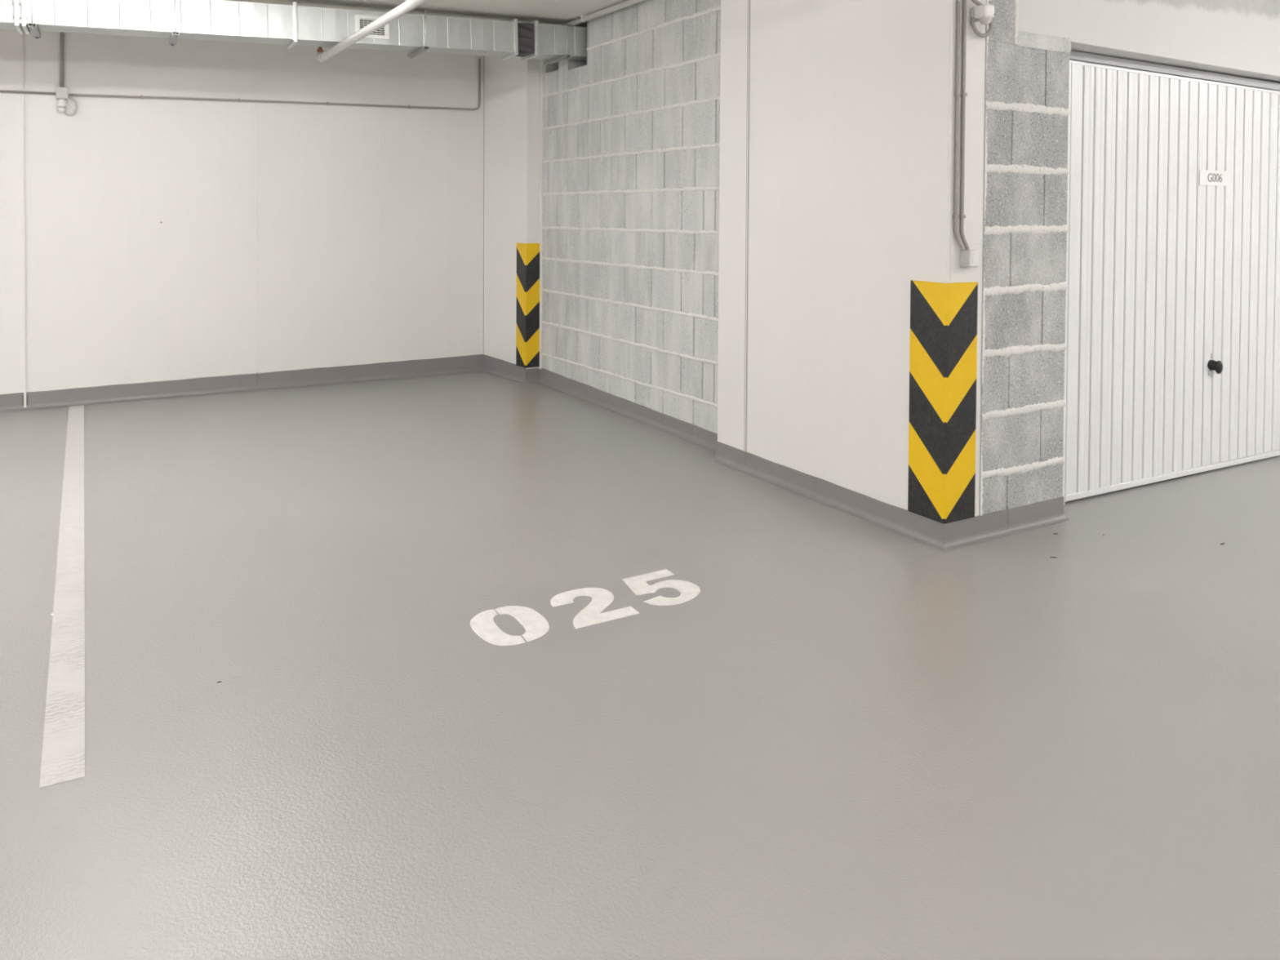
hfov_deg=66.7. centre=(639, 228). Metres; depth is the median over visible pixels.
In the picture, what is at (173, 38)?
hanger
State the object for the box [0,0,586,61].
ventilation duct
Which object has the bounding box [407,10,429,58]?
hanger
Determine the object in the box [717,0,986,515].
wall pillar
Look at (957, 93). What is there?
conduit
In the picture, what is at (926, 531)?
baseboard
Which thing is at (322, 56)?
pipe
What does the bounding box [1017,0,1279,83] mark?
beam
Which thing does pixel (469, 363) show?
baseboard
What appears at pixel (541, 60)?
trim
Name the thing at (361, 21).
grille
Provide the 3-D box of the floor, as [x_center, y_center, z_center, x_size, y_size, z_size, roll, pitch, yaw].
[0.759,1.419,2.169,14.900,0.120,13.300,0,1,-31]
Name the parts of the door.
frame, rail, rail, head frame, rail, number plate, handle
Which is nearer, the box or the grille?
the box
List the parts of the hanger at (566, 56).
threaded rod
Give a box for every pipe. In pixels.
[315,0,427,62]
[561,0,644,26]
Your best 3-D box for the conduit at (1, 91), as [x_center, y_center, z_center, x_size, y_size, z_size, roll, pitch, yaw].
[-5.966,-0.904,5.555,4.500,0.046,0.017,0,1,-31]
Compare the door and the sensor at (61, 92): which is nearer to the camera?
the door
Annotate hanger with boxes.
[27,0,40,39]
[168,0,178,45]
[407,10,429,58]
[543,21,570,66]
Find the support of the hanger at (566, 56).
hanging from the ceiling
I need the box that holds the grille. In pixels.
[354,14,389,39]
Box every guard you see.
[515,243,539,368]
[907,280,977,524]
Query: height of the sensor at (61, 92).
0.193 m
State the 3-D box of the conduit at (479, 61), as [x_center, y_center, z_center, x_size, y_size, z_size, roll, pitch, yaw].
[-2.655,-1.183,7.495,3.018,0.508,0.025,0,1,-30]
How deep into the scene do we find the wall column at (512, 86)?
8.00 m
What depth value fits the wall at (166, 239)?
7.29 m
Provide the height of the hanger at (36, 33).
0.274 m
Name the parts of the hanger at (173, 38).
threaded rod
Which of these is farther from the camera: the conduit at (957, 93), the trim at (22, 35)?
the trim at (22, 35)
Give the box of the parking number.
[470,568,700,645]
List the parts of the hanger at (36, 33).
threaded rod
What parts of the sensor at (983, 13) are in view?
mounting plate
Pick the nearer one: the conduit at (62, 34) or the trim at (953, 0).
the trim at (953, 0)
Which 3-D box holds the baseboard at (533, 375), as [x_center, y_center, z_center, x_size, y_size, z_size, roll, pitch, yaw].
[-0.863,1.177,7.800,0.154,0.107,0.030,0,1,-31]
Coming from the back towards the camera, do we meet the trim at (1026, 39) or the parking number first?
the trim at (1026, 39)
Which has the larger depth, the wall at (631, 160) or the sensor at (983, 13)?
the wall at (631, 160)
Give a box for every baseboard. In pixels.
[0,354,483,412]
[481,354,525,382]
[524,368,540,382]
[538,367,717,451]
[710,440,943,551]
[943,496,1071,551]
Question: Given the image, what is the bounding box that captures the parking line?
[39,404,84,788]
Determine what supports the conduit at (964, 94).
attached to the wall pillar at (851, 202)
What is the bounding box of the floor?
[0,371,1279,959]
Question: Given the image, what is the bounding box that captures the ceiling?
[225,0,626,26]
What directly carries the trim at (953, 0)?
attached to the wall pillar at (851, 202)
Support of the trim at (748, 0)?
attached to the wall pillar at (851, 202)
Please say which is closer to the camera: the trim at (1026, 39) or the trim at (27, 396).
the trim at (1026, 39)
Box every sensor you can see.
[55,86,77,115]
[968,0,995,37]
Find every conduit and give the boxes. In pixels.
[0,89,55,94]
[59,32,64,87]
[68,58,480,110]
[952,0,964,250]
[959,0,968,249]
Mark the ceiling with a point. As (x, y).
(557, 12)
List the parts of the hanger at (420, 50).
threaded rod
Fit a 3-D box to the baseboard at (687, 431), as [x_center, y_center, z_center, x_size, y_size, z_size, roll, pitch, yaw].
[-0.147,1.203,6.667,0.031,0.112,2.710,0,1,-30]
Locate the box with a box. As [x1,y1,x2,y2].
[960,248,978,266]
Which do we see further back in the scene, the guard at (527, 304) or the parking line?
the guard at (527, 304)
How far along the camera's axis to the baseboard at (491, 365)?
8.05 m
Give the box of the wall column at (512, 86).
[483,56,540,368]
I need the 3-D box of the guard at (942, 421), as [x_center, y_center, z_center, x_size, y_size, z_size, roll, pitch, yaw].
[1.288,0.720,4.138,0.185,0.995,0.200,0,1,-31]
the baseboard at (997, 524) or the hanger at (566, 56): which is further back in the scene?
the hanger at (566, 56)
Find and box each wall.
[0,28,484,394]
[541,0,720,433]
[979,0,1070,514]
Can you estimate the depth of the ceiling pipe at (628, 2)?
6.69 m
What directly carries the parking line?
on the floor
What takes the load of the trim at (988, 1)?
attached to the wall at (1028, 111)
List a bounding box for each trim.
[21,30,26,407]
[22,395,28,405]
[538,58,542,368]
[744,0,750,451]
[949,0,983,280]
[979,0,989,515]
[1014,0,1018,44]
[1015,31,1071,53]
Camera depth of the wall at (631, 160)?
6.43 m
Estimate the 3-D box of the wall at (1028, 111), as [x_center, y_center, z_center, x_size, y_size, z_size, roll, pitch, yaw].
[1.665,-0.069,4.311,0.553,2.777,0.135,0,1,-31]
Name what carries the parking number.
on the floor
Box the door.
[1062,50,1279,504]
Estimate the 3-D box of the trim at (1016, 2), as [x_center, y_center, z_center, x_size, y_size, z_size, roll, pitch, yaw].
[1.626,-1.122,4.187,0.028,0.652,0.004,0,1,-31]

